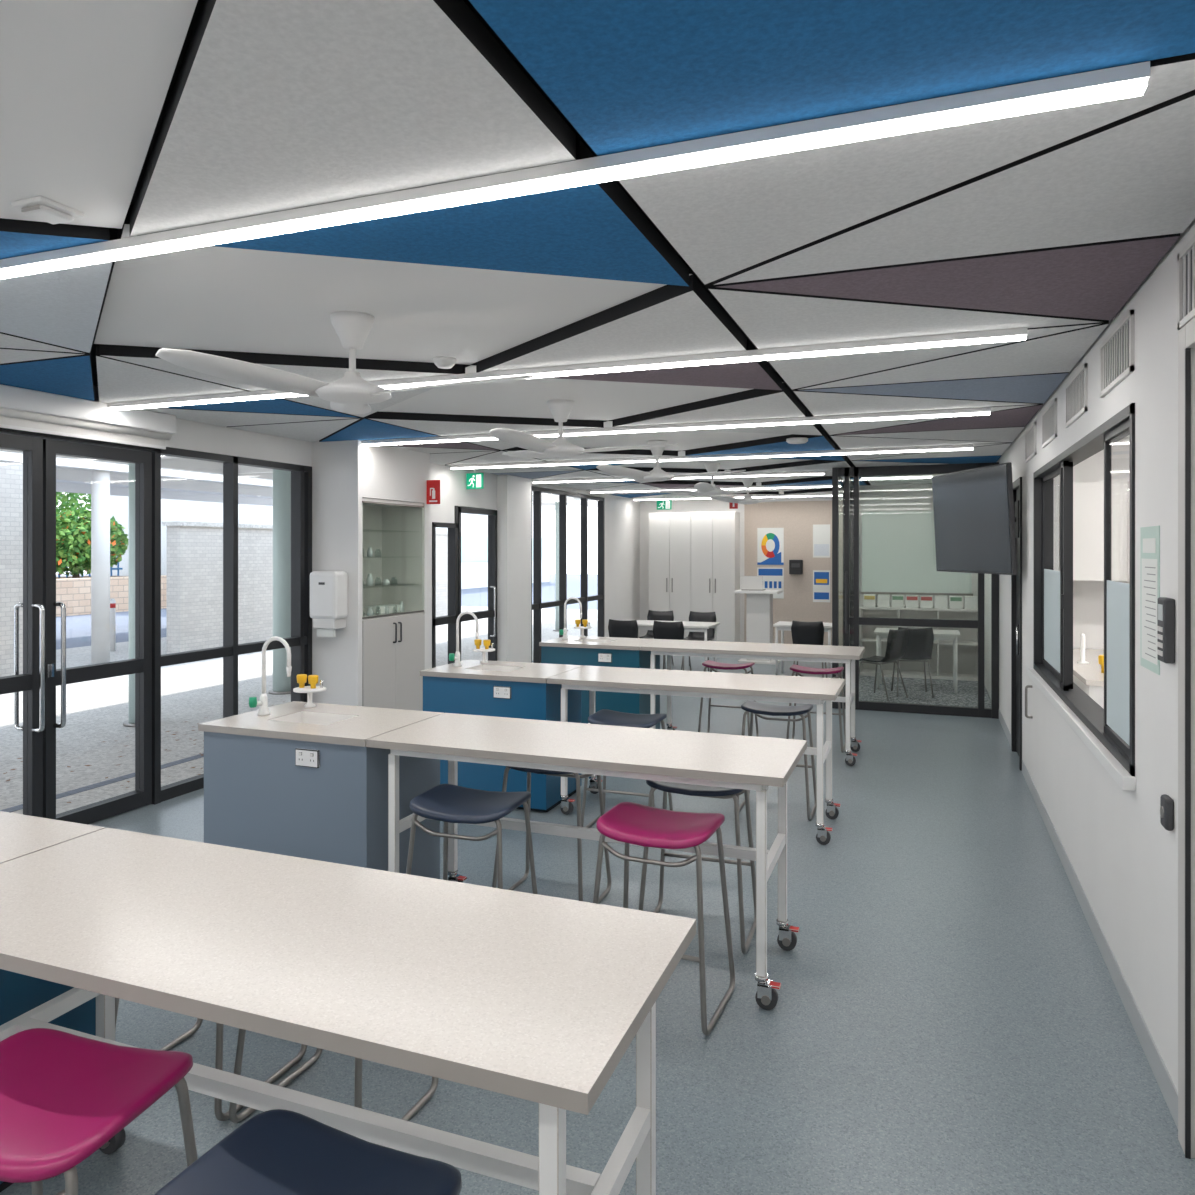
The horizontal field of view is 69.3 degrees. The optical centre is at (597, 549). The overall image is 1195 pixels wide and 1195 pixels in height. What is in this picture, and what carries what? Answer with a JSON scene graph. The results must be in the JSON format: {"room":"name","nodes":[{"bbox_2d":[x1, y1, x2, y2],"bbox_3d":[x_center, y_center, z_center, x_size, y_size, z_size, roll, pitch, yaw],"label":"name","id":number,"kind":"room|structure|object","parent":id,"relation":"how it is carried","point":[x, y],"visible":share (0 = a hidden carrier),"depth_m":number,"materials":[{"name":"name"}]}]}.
{"room":"science classroom","nodes":[
{"label":"science classroom","id":0,"kind":"room"},
{"bbox_2d":[94,386,639,705],"bbox_3d":[-2.219,0.350,7.632,0.600,2.800,17.900,0,0,21],"label":"wall","id":1,"kind":"structure","parent":0,"point":[344,473],"depth_m":7.67,"materials":[{"name":"paint"}]},
{"bbox_2d":[0,428,157,824],"bbox_3d":[-3.367,0.510,5.223,0.248,2.460,1.620,0,0,21],"label":"door","id":2,"kind":"structure","parent":1,"relation":"in","point":[40,677],"depth_m":5.25,"materials":[{"name":"black metal"}]},
{"bbox_2d":[147,447,311,804],"bbox_3d":[-2.800,0.515,6.719,0.100,2.470,1.630,0,0,21],"label":"window","id":3,"kind":"structure","parent":1,"relation":"in","point":[300,641],"depth_m":6.63,"materials":[{"name":"black metal"}]},
{"bbox_2d":[310,571,347,636],"bbox_3d":[-2.271,0.455,7.296,0.280,0.550,0.182,0,0,21],"label":"paper towel dispenser","id":4,"kind":"object","parent":1,"relation":"attached to","point":[328,589],"visible":1,"depth_m":7.23,"materials":[{"name":"white plastic"}]},
{"bbox_2d":[432,504,457,667],"bbox_3d":[-1.737,0.625,9.567,0.130,2.250,0.540,0,0,21],"label":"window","id":5,"kind":"structure","parent":1,"relation":"in","point":[443,516],"depth_m":9.74,"materials":[{"name":"paint"}]},
{"bbox_2d":[458,507,496,660],"bbox_3d":[-1.424,0.625,10.261,0.162,2.230,0.940,0,0,21],"label":"door","id":6,"kind":"structure","parent":1,"relation":"in","point":[491,613],"depth_m":10.65,"materials":[{"name":"black metal"}]},
{"bbox_2d":[531,486,604,662],"bbox_3d":[-0.480,0.445,12.839,0.100,2.610,3.100,0,0,21],"label":"window","id":7,"kind":"structure","parent":1,"relation":"in","point":[537,605],"depth_m":12.74,"materials":[{"name":"black metal"}]},
{"bbox_2d":[90,0,870,484],"bbox_3d":[0.268,-1.125,6.689,5.980,0.150,18.100,0,0,21],"label":"ceiling","id":8,"kind":"structure","parent":0,"point":[199,4],"depth_m":2.12,"materials":[{"name":"black metal"}]},
{"bbox_2d":[11,196,83,223],"bbox_3d":[-1.541,-0.947,2.424,0.120,0.030,0.130,0,0,21],"label":"sensor","id":9,"kind":"object","parent":8,"relation":"attached to","point":[42,208],"visible":1,"depth_m":2.39,"materials":[{"name":"white plastic"}]},
{"bbox_2d":[0,384,175,448],"bbox_3d":[-3.398,-0.811,4.817,0.110,0.233,2.500,0,0,21],"label":"roller blind","id":10,"kind":"object","parent":8,"relation":"attached to","point":[22,409],"visible":1,"depth_m":5.31,"materials":[{"name":"white"}]},
{"bbox_2d":[155,311,534,413],"bbox_3d":[-0.937,-0.800,3.529,1.302,0.361,1.370,0,0,21],"label":"ceiling fan","id":11,"kind":"object","parent":8,"relation":"hanging from","point":[351,394],"depth_m":3.49,"materials":[{"name":"white plastic"}]},
{"bbox_2d":[107,327,1027,410],"bbox_3d":[-0.657,-0.907,4.559,5.260,0.043,0.046,0,0,21],"label":"ceiling light","id":12,"kind":"object","parent":8,"relation":"attached to","point":[1016,334],"visible":0.93,"depth_m":4.17,"materials":[{"name":"white plastic"}]},
{"bbox_2d":[0,61,1149,278],"bbox_3d":[-1.401,-0.907,2.595,5.260,0.043,0.046,0,0,21],"label":"ceiling light","id":13,"kind":"object","parent":8,"relation":"attached to","point":[1126,81],"visible":1,"depth_m":2.00,"materials":[{"name":"white plastic"}]},
{"bbox_2d":[489,399,678,457],"bbox_3d":[-0.260,-0.800,5.557,1.381,0.361,1.274,0,0,21],"label":"ceiling fan","id":14,"kind":"object","parent":8,"relation":"hanging from","point":[536,447],"depth_m":5.63,"materials":[{"name":"white plastic"}]},
{"bbox_2d":[0,0,1194,498],"bbox_3d":[0.268,-0.960,6.689,5.654,0.060,17.874,0,0,21],"label":"panels","id":15,"kind":"object","parent":8,"relation":"attached to","point":[1048,223],"depth_m":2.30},
{"bbox_2d":[596,440,745,480],"bbox_3d":[0.637,-0.800,7.666,1.294,0.361,1.374,0,0,21],"label":"ceiling fan","id":16,"kind":"object","parent":8,"relation":"hanging from","point":[657,474],"depth_m":7.63,"materials":[{"name":"white plastic"}]},
{"bbox_2d":[361,407,990,445],"bbox_3d":[0.105,-0.907,6.569,5.260,0.043,0.046,0,0,21],"label":"ceiling light","id":17,"kind":"object","parent":8,"relation":"attached to","point":[985,410],"visible":0.79,"depth_m":6.26,"materials":[{"name":"white plastic"}]},
{"bbox_2d":[450,444,973,468],"bbox_3d":[0.857,-0.907,8.552,5.260,0.043,0.046,0,0,21],"label":"ceiling light","id":18,"kind":"object","parent":8,"relation":"attached to","point":[971,446],"visible":1,"depth_m":8.37,"materials":[{"name":"white plastic"}]},
{"bbox_2d":[660,463,777,494],"bbox_3d":[1.220,-0.800,9.636,1.387,0.361,1.245,0,0,21],"label":"ceiling fan","id":19,"kind":"object","parent":8,"relation":"hanging from","point":[702,488],"depth_m":9.73,"materials":[{"name":"white plastic"}]},
{"bbox_2d":[673,471,824,478],"bbox_3d":[1.749,-0.907,10.222,1.853,0.043,0.524,0,0,21],"label":"ceiling light","id":20,"kind":"object","parent":8,"relation":"attached to","point":[694,477],"depth_m":10.38,"materials":[{"name":"white plastic"}]},
{"bbox_2d":[709,477,806,504],"bbox_3d":[2.182,-0.800,11.659,1.245,0.361,1.387,0,0,21],"label":"ceiling fan","id":21,"kind":"object","parent":8,"relation":"hanging from","point":[747,481],"depth_m":11.61,"materials":[{"name":"white plastic"}]},
{"bbox_2d":[0,655,1194,1194],"bbox_3d":[0.282,1.850,6.684,5.950,0.200,18.100,0,0,21],"label":"floor","id":22,"kind":"structure","parent":0,"point":[949,1016],"depth_m":3.19,"materials":[{"name":"plastic"}]},
{"bbox_2d":[0,811,104,1191],"bbox_3d":[-2.071,1.298,2.485,0.965,0.905,0.680,0,0,21],"label":"base cabinet","id":23,"kind":"object","parent":22,"relation":"on","point":[21,835],"visible":0.13,"depth_m":2.50,"materials":[{"name":"blue"}]},
{"bbox_2d":[0,1028,197,1194],"bbox_3d":[-1.071,1.393,1.689,0.491,0.711,0.410,0,0,15],"label":"stool","id":24,"kind":"object","parent":22,"relation":"on","point":[64,1096],"visible":1,"depth_m":1.69,"materials":[{"name":"pink plastic"}]},
{"bbox_2d":[115,997,306,1120],"bbox_3d":[-1.301,1.393,2.888,0.491,0.711,0.410,0,0,21],"label":"stool","id":25,"kind":"object","parent":22,"relation":"on","point":[219,1114],"visible":0.07,"depth_m":2.80,"materials":[{"name":"grey metal"}]},
{"bbox_2d":[154,1109,461,1194],"bbox_3d":[-0.477,1.393,1.395,0.491,0.711,0.410,0,0,24],"label":"stool","id":26,"kind":"object","parent":22,"relation":"on","point":[275,1151],"visible":1,"depth_m":1.48,"materials":[{"name":"blue plastic"}]},
{"bbox_2d":[198,701,442,878],"bbox_3d":[-1.367,1.298,4.342,0.965,0.905,0.680,0,0,21],"label":"base cabinet","id":27,"kind":"object","parent":22,"relation":"on","point":[295,780],"visible":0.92,"depth_m":4.08,"materials":[{"name":"grey"}]},
{"bbox_2d":[249,636,291,715],"bbox_3d":[-1.654,0.642,4.378,0.205,0.406,0.116,0,0,21],"label":"tap","id":28,"kind":"object","parent":27,"relation":"on","point":[263,703],"visible":1,"depth_m":4.41,"materials":[{"name":"white metal"}]},
{"bbox_2d":[293,674,325,707],"bbox_3d":[-1.550,0.759,4.657,0.170,0.172,0.170,0,0,21],"label":"turret","id":29,"kind":"object","parent":27,"relation":"on","point":[301,678],"visible":1,"depth_m":4.64,"materials":[{"name":"white"}]},
{"bbox_2d":[229,1028,437,1145],"bbox_3d":[-0.814,1.393,2.704,0.502,0.711,0.426,0,0,21],"label":"stool","id":30,"kind":"object","parent":22,"relation":"on","point":[233,1116],"visible":0.1,"depth_m":2.63,"materials":[{"name":"grey metal"}]},
{"bbox_2d":[0,828,695,1194],"bbox_3d":[-0.754,1.297,1.986,1.838,0.904,0.680,0,0,21],"label":"table","id":31,"kind":"object","parent":22,"relation":"on","point":[540,999],"visible":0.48,"depth_m":1.83,"materials":[{"name":"laminate"}]},
{"bbox_2d":[362,498,424,710],"bbox_3d":[-2.032,0.651,7.893,0.521,2.193,0.970,0,0,21],"label":"display cabinet","id":32,"kind":"object","parent":22,"relation":"on","point":[393,644],"visible":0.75,"depth_m":8.16,"materials":[{"name":"white laminate"}]},
{"bbox_2d":[363,547,403,615],"bbox_3d":[-2.064,0.276,7.902,0.214,0.627,0.815,0,0,21],"label":"glassware collection","id":33,"kind":"object","parent":32,"relation":"in","point":[385,608],"visible":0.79,"depth_m":7.95,"materials":[{"name":"white"}]},
{"bbox_2d":[406,784,537,893],"bbox_3d":[-0.532,1.393,3.646,0.502,0.711,0.426,0,0,21],"label":"stool","id":34,"kind":"object","parent":22,"relation":"on","point":[450,803],"visible":0.8,"depth_m":3.58,"materials":[{"name":"blue plastic"}]},
{"bbox_2d":[420,660,583,811],"bbox_3d":[-0.671,1.298,6.179,0.965,0.905,0.680,0,0,21],"label":"base cabinet","id":35,"kind":"object","parent":22,"relation":"on","point":[522,690],"visible":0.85,"depth_m":5.89,"materials":[{"name":"blue laminate"}]},
{"bbox_2d":[492,766,610,902],"bbox_3d":[-0.226,1.393,4.342,0.491,0.711,0.410,0,0,21],"label":"stool","id":36,"kind":"object","parent":22,"relation":"on","point":[529,771],"visible":0.26,"depth_m":4.27,"materials":[{"name":"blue metal"}]},
{"bbox_2d":[366,713,806,1009],"bbox_3d":[-0.050,1.297,3.842,1.838,0.904,0.680,0,0,21],"label":"table","id":37,"kind":"object","parent":22,"relation":"on","point":[755,763],"visible":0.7,"depth_m":3.71,"materials":[{"name":"laminate"}]},
{"bbox_2d":[539,636,660,728],"bbox_3d":[0.038,1.298,8.049,0.965,0.905,0.680,0,0,21],"label":"base cabinet","id":38,"kind":"object","parent":22,"relation":"on","point":[589,650],"visible":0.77,"depth_m":7.75,"materials":[{"name":"blue"}]},
{"bbox_2d":[608,619,637,637],"bbox_3d":[0.412,1.329,11.582,0.420,0.828,0.468,0,0,21],"label":"chair","id":39,"kind":"object","parent":22,"relation":"on","point":[616,628],"visible":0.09,"depth_m":11.38,"materials":[{"name":"black plastic"}]},
{"bbox_2d":[581,709,672,827],"bbox_3d":[0.189,1.393,5.436,0.491,0.711,0.410,0,0,21],"label":"stool","id":40,"kind":"object","parent":22,"relation":"on","point":[602,717],"visible":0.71,"depth_m":5.38,"materials":[{"name":"blue plastic"}]},
{"bbox_2d":[593,802,734,1035],"bbox_3d":[0.247,1.393,3.361,0.491,0.711,0.410,0,0,24],"label":"stool","id":41,"kind":"object","parent":22,"relation":"on","point":[629,823],"visible":0.87,"depth_m":3.30,"materials":[{"name":"pink plastic"}]},
{"bbox_2d":[622,620,719,671],"bbox_3d":[0.950,1.385,12.099,1.400,0.730,0.700,0,0,21],"label":"table","id":42,"kind":"object","parent":22,"relation":"on","point":[689,626],"visible":0.4,"depth_m":11.85,"materials":[{"name":"white laminate"}]},
{"bbox_2d":[653,621,691,670],"bbox_3d":[0.992,1.329,11.362,0.420,0.828,0.468,0,0,21],"label":"chair","id":43,"kind":"object","parent":22,"relation":"on","point":[661,630],"visible":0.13,"depth_m":11.16,"materials":[{"name":"black plastic"}]},
{"bbox_2d":[649,511,739,641],"bbox_3d":[1.727,0.539,15.445,1.560,2.418,0.489,0,0,21],"label":"cupboard","id":44,"kind":"object","parent":22,"relation":"on","point":[694,557],"visible":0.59,"depth_m":15.21,"materials":[{"name":"white laminate"}]},
{"bbox_2d":[547,665,844,844],"bbox_3d":[0.646,1.297,5.680,1.838,0.904,0.680,0,0,21],"label":"table","id":45,"kind":"object","parent":22,"relation":"on","point":[738,686],"visible":0.89,"depth_m":5.55,"materials":[{"name":"laminate"}]},
{"bbox_2d":[638,780,755,953],"bbox_3d":[0.468,1.393,3.972,0.502,0.711,0.426,0,0,21],"label":"stool","id":46,"kind":"object","parent":22,"relation":"on","point":[678,788],"visible":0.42,"depth_m":3.87,"materials":[{"name":"blue plastic"}]},
{"bbox_2d":[681,611,715,670],"bbox_3d":[1.487,1.329,12.669,0.420,0.828,0.468,0,0,21],"label":"chair","id":47,"kind":"object","parent":22,"relation":"on","point":[693,616],"visible":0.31,"depth_m":12.83,"materials":[{"name":"black plastic"}]},
{"bbox_2d":[698,660,758,736],"bbox_3d":[1.210,1.393,7.989,0.491,0.711,0.410,0,0,21],"label":"stool","id":48,"kind":"object","parent":22,"relation":"on","point":[710,664],"visible":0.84,"depth_m":7.94,"materials":[{"name":"pink plastic"}]},
{"bbox_2d":[640,639,864,765],"bbox_3d":[1.355,1.297,7.550,1.838,0.904,0.680,0,0,21],"label":"table","id":49,"kind":"object","parent":22,"relation":"on","point":[847,655],"visible":0.75,"depth_m":7.40,"materials":[{"name":"laminate"}]},
{"bbox_2d":[734,589,782,664],"bbox_3d":[2.518,1.190,13.499,0.660,1.120,0.530,0,0,21],"label":"lectern","id":50,"kind":"object","parent":22,"relation":"on","point":[759,604],"visible":0.85,"depth_m":13.39,"materials":[{"name":"white laminate"}]},
{"bbox_2d":[737,700,816,820],"bbox_3d":[1.207,1.393,5.809,0.491,0.711,0.410,0,0,21],"label":"stool","id":51,"kind":"object","parent":22,"relation":"on","point":[756,708],"visible":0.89,"depth_m":5.77,"materials":[{"name":"blue plastic"}]},
{"bbox_2d":[773,621,831,677],"bbox_3d":[2.875,1.385,11.957,0.800,0.730,0.600,0,0,21],"label":"table","id":52,"kind":"object","parent":22,"relation":"on","point":[783,626],"visible":0.41,"depth_m":11.83,"materials":[{"name":"white laminate"}]},
{"bbox_2d":[791,621,827,677],"bbox_3d":[2.793,1.329,11.374,0.420,0.828,0.468,0,0,21],"label":"chair","id":53,"kind":"object","parent":22,"relation":"on","point":[806,633],"visible":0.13,"depth_m":11.18,"materials":[{"name":"black plastic"}]},
{"bbox_2d":[786,665,844,752],"bbox_3d":[1.952,1.393,7.687,0.491,0.711,0.410,0,0,21],"label":"stool","id":54,"kind":"object","parent":22,"relation":"on","point":[795,668],"visible":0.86,"depth_m":7.61,"materials":[{"name":"pink plastic"}]},
{"bbox_2d":[832,462,998,718],"bbox_3d":[3.925,0.420,10.696,1.678,2.660,3.214,0,0,21],"label":"glass wall","id":55,"kind":"structure","parent":22,"relation":"on","point":[851,619],"depth_m":9.42,"materials":[{"name":"black metal"}]},
{"bbox_2d":[850,675,990,707],"bbox_3d":[3.989,1.746,10.765,1.609,0.008,3.040,0,0,21],"label":"carpet","id":56,"kind":"object","parent":22,"relation":"on","point":[943,690],"visible":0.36,"depth_m":10.56,"materials":[{"name":"grey carpet"}]},
{"bbox_2d":[859,628,907,701],"bbox_3d":[3.340,1.320,10.164,0.420,0.828,0.468,0,0,-39],"label":"chair","id":57,"kind":"object","parent":56,"relation":"on","point":[897,639],"visible":0.95,"depth_m":10.04,"materials":[{"name":"black plastic"}]},
{"bbox_2d":[891,627,933,697],"bbox_3d":[3.772,1.320,10.362,0.420,0.828,0.468,0,0,11],"label":"chair","id":58,"kind":"object","parent":56,"relation":"on","point":[919,646],"visible":0.76,"depth_m":10.16,"materials":[{"name":"black plastic"}]},
{"bbox_2d":[874,628,959,693],"bbox_3d":[4.018,1.381,10.882,1.000,0.721,0.600,0,0,21],"label":"table","id":59,"kind":"object","parent":56,"relation":"on","point":[951,635],"visible":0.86,"depth_m":10.77,"materials":[{"name":"white laminate"}]},
{"bbox_2d":[859,605,977,680],"bbox_3d":[4.418,1.265,11.896,1.570,0.950,0.420,0,0,21],"label":"storage shelf","id":60,"kind":"object","parent":56,"relation":"on","point":[941,663],"visible":0.57,"depth_m":11.93,"materials":[{"name":"white laminate"}]},
{"bbox_2d":[864,594,977,608],"bbox_3d":[4.424,0.707,11.875,1.455,0.163,0.255,0,0,21],"label":"trays","id":61,"kind":"object","parent":60,"relation":"on","point":[870,600],"visible":1,"depth_m":11.76,"materials":[{"name":"white plastic"}]},
{"bbox_2d":[640,494,842,645],"bbox_3d":[3.458,0.350,15.105,5.980,2.800,0.140,0,0,21],"label":"wall","id":62,"kind":"structure","parent":0,"point":[797,517],"depth_m":15.09,"materials":[{"name":"paint"}]},
{"bbox_2d":[757,528,783,564],"bbox_3d":[3.039,-0.065,15.184,0.460,0.650,0.006,0,0,21],"label":"poster","id":63,"kind":"object","parent":62,"relation":"attached to","point":[770,541],"visible":1,"depth_m":15.18,"materials":[{"name":"white paper"}]},
{"bbox_2d":[757,568,783,598],"bbox_3d":[3.039,0.580,15.184,0.460,0.540,0.006,0,0,21],"label":"poster","id":64,"kind":"object","parent":62,"relation":"attached to","point":[773,578],"visible":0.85,"depth_m":15.16,"materials":[{"name":"white paper"}]},
{"bbox_2d":[813,524,829,557],"bbox_3d":[3.857,-0.155,14.873,0.290,0.570,0.006,0,0,21],"label":"poster","id":65,"kind":"object","parent":62,"relation":"attached to","point":[821,532],"visible":1,"depth_m":14.87,"materials":[{"name":"white paper"}]},
{"bbox_2d":[813,570,829,601],"bbox_3d":[3.857,0.625,14.873,0.290,0.550,0.008,0,0,21],"label":"poster","id":66,"kind":"object","parent":62,"relation":"attached to","point":[821,578],"visible":1,"depth_m":14.87,"materials":[{"name":"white paper"}]},
{"bbox_2d":[859,484,977,664],"bbox_3d":[4.513,0.410,12.245,1.679,2.680,0.100,0,0,21],"label":"wall","id":67,"kind":"structure","parent":0,"point":[903,497],"depth_m":12.30,"materials":[{"name":"paint"}]},
{"bbox_2d":[860,511,972,595],"bbox_3d":[4.482,0.040,12.176,1.490,1.180,0.048,0,0,21],"label":"whiteboard","id":68,"kind":"object","parent":67,"relation":"attached to","point":[899,550],"visible":0.89,"depth_m":12.21,"materials":[{"name":"white"}]},
{"bbox_2d":[984,219,1194,1090],"bbox_3d":[2.994,0.350,5.656,0.150,2.800,17.900,0,0,21],"label":"wall","id":69,"kind":"structure","parent":0,"point":[1115,841],"depth_m":3.15,"materials":[{"name":"paint"}]},
{"bbox_2d":[932,462,1018,574],"bbox_3d":[3.270,-0.236,7.134,0.474,0.850,1.237,0,0,-4],"label":"wall-mounted television","id":70,"kind":"object","parent":69,"relation":"attached to","point":[976,527],"visible":0.98,"depth_m":6.99,"materials":[{"name":"grey plastic"}]},
{"bbox_2d":[1011,477,1021,770],"bbox_3d":[3.533,0.585,7.190,0.130,2.330,0.750,0,0,21],"label":"door","id":71,"kind":"structure","parent":69,"relation":"in","point":[1016,580],"depth_m":7.39,"materials":[{"name":"black metal"}]},
{"bbox_2d":[1025,422,1036,462],"bbox_3d":[3.131,-0.772,6.246,0.012,0.225,0.600,0,0,21],"label":"air vent grille","id":72,"kind":"object","parent":69,"relation":"in","point":[1031,433],"visible":1,"depth_m":6.19,"materials":[{"name":"white metal"}]},
{"bbox_2d":[1042,398,1056,447],"bbox_3d":[2.777,-0.772,5.311,0.012,0.225,0.600,0,0,21],"label":"air vent grille","id":73,"kind":"object","parent":69,"relation":"in","point":[1049,416],"visible":1,"depth_m":5.29,"materials":[{"name":"white metal"}]},
{"bbox_2d":[1065,363,1087,427],"bbox_3d":[2.422,-0.772,4.375,0.012,0.225,0.600,0,0,21],"label":"air vent grille","id":74,"kind":"object","parent":69,"relation":"in","point":[1076,389],"visible":1,"depth_m":4.34,"materials":[{"name":"white metal"}]},
{"bbox_2d":[1027,668,1135,790],"bbox_3d":[2.497,0.855,4.620,0.045,0.050,3.130,0,0,21],"label":"window sill","id":75,"kind":"structure","parent":69,"relation":"attached to","point":[1121,776],"depth_m":3.85,"materials":[{"name":"white"}]},
{"bbox_2d":[1033,403,1134,775],"bbox_3d":[2.563,0.145,4.590,0.120,1.370,3.080,0,0,21],"label":"window","id":76,"kind":"structure","parent":69,"relation":"in","point":[1113,725],"depth_m":4.63,"materials":[{"name":"black metal"}]},
{"bbox_2d":[999,710,1177,1128],"bbox_3d":[1.957,1.700,3.140,0.006,0.100,12.460,0,0,21],"label":"baseboard","id":77,"kind":"structure","parent":69,"relation":"attached to","point":[1164,1080],"depth_m":3.49,"materials":[{"name":"grey plastic"}]},
{"bbox_2d":[1100,309,1133,397],"bbox_3d":[2.075,-0.772,3.459,0.012,0.225,0.600,0,0,21],"label":"air vent grille","id":78,"kind":"object","parent":69,"relation":"in","point":[1117,350],"visible":1,"depth_m":3.42,"materials":[{"name":"white metal"}]},
{"bbox_2d":[1140,526,1159,674],"bbox_3d":[1.887,0.165,2.953,0.005,0.490,0.260,0,0,21],"label":"chart","id":79,"kind":"object","parent":69,"relation":"attached to","point":[1149,536],"visible":1,"depth_m":2.95,"materials":[{"name":"grey paper"}]},
{"bbox_2d":[1157,597,1174,663],"bbox_3d":[1.776,0.250,2.701,0.033,0.200,0.090,0,0,21],"label":"keypad","id":80,"kind":"object","parent":69,"relation":"attached to","point":[1166,606],"visible":1,"depth_m":2.66,"materials":[{"name":"black plastic"}]},
{"bbox_2d":[1160,794,1173,830],"bbox_3d":[1.778,0.820,2.700,0.028,0.100,0.070,0,0,21],"label":"button","id":81,"kind":"object","parent":69,"relation":"attached to","point":[1166,802],"visible":1,"depth_m":2.67,"materials":[{"name":"grey plastic"}]},
{"bbox_2d":[1177,235,1194,329],"bbox_3d":[1.639,-0.772,2.309,0.012,0.225,0.600,0,0,21],"label":"air vent grille","id":82,"kind":"object","parent":69,"relation":"in","point":[1186,257],"visible":0.96,"depth_m":2.53,"materials":[{"name":"white metal"}]},
{"bbox_2d":[1178,317,1194,1158],"bbox_3d":[1.567,0.550,2.031,0.149,2.400,1.110,0,0,21],"label":"door","id":83,"kind":"structure","parent":69,"relation":"in","point":[1186,335],"depth_m":2.49,"materials":[{"name":"grey laminate"}]},
{"bbox_2d":[1059,435,1129,648],"bbox_3d":[4.273,0.450,4.262,3.230,3.000,6.000,0,0,21],"label":"wall","id":84,"kind":"structure","parent":0,"point":[1088,596],"depth_m":7.38,"materials":[{"name":"white paint"}]},
{"bbox_2d":[1073,648,1103,708],"bbox_3d":[3.842,1.298,6.439,0.660,0.905,2.005,0,0,21],"label":"bench","id":85,"kind":"object","parent":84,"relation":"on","point":[1089,677],"visible":0.17,"depth_m":5.96,"materials":[{"name":"white laminate"}]},
{"bbox_2d":[1073,481,1129,580],"bbox_3d":[4.329,-0.150,7.118,0.850,0.800,0.400,0,0,21],"label":"upper cabinet","id":86,"kind":"object","parent":84,"relation":"attached to","point":[1088,498],"depth_m":7.01,"materials":[{"name":"white laminate"}]},
{"label":"outside","id":87,"kind":"structure","parent":0,"visible":0},
{"bbox_2d":[56,574,596,649],"bbox_3d":[-25.073,1.930,25.546,55.000,0.240,90.000,0,0,21],"label":"road","id":88,"kind":"structure","parent":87,"point":[78,627],"depth_m":26.73,"materials":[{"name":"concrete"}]},
{"bbox_2d":[56,492,90,517],"bbox_3d":[-20.394,-1.523,32.344,4.823,6.665,4.815,0,0,21],"label":"tree","id":89,"kind":"object","parent":88,"relation":"on","point":[73,501],"visible":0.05,"depth_m":32.07,"materials":[{"name":"green plant"}]},
{"bbox_2d":[56,576,123,578],"bbox_3d":[-20.777,1.330,13.758,3.390,0.960,31.000,0,0,21],"label":"garden bed","id":90,"kind":"object","parent":88,"relation":"on","point":[61,577],"visible":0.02,"depth_m":26.71,"materials":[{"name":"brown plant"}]},
{"bbox_2d":[56,506,128,577],"bbox_3d":[-15.566,-0.235,25.779,1.787,2.170,3.511,0,0,21],"label":"flowering shrub","id":91,"kind":"object","parent":90,"relation":"on","point":[73,533],"visible":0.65,"depth_m":25.43,"materials":[{"name":"green plant"}]},
{"bbox_2d":[56,575,166,616],"bbox_3d":[-15.535,1.305,21.930,0.600,1.010,50.000,0,0,21],"label":"wall","id":92,"kind":"structure","parent":88,"relation":"on","point":[75,593],"depth_m":24.21,"materials":[{"name":"brick"}]},
{"bbox_2d":[110,495,548,588],"bbox_3d":[-9.663,-0.945,39.115,6.800,5.510,24.300,0,0,21],"label":"neighbouring building","id":93,"kind":"structure","parent":88,"relation":"on","point":[474,527],"depth_m":29.11,"materials":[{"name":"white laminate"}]},
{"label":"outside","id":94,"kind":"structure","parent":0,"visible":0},
{"bbox_2d":[0,606,596,813],"bbox_3d":[-6.319,1.888,10.951,9.420,0.224,32.000,0,0,21],"label":"paving","id":95,"kind":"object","parent":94,"point":[97,710],"visible":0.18,"depth_m":9.35,"materials":[{"name":"concrete"}]},
{"bbox_2d":[0,462,22,676],"bbox_3d":[-8.685,0.315,9.816,0.600,2.929,4.200,0,0,21],"label":"brick wall","id":96,"kind":"structure","parent":95,"relation":"on","point":[11,474],"depth_m":11.42,"materials":[{"name":"white brick"}]},
{"bbox_2d":[91,469,109,662],"bbox_3d":[-7.863,0.165,13.675,0.260,3.229,0.260,0,0,21],"label":"column","id":97,"kind":"structure","parent":95,"relation":"on","point":[100,479],"depth_m":13.57,"materials":[{"name":"white paint"}]},
{"bbox_2d":[0,451,272,505],"bbox_3d":[-10.947,-1.400,12.705,5.520,0.300,28.000,0,0,21],"label":"canopy","id":98,"kind":"structure","parent":97,"relation":"on","point":[72,475],"depth_m":17.75,"materials":[{"name":"white metal"}]},
{"bbox_2d":[123,463,134,726],"bbox_3d":[-4.667,0.364,8.849,0.340,2.829,0.340,0,0,21],"label":"column","id":99,"kind":"structure","parent":95,"relation":"on","point":[131,722],"depth_m":8.73,"materials":[{"name":"grey paint"}]},
{"bbox_2d":[0,449,596,509],"bbox_3d":[-4.056,-1.225,10.093,4.560,0.350,28.000,0,0,21],"label":"canopy","id":100,"kind":"object","parent":99,"relation":"on","point":[548,501],"visible":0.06,"depth_m":12.39,"materials":[{"name":"white metal"}]},
{"bbox_2d":[268,469,290,694],"bbox_3d":[-3.929,0.364,10.793,0.340,2.829,0.340,0,0,21],"label":"column","id":101,"kind":"structure","parent":95,"relation":"on","point":[281,478],"depth_m":10.69,"materials":[{"name":"grey paint"}]},
{"bbox_2d":[162,521,447,653],"bbox_3d":[-5.426,0.654,18.553,0.400,2.249,9.150,0,0,21],"label":"brick wall","id":102,"kind":"structure","parent":95,"relation":"on","point":[194,549],"depth_m":15.00,"materials":[{"name":"brick"}]},
{"bbox_2d":[553,502,567,631],"bbox_3d":[-0.810,0.364,19.022,0.340,2.829,0.340,0,0,21],"label":"column","id":103,"kind":"structure","parent":95,"relation":"on","point":[556,503],"depth_m":18.94,"materials":[{"name":"grey paint"}]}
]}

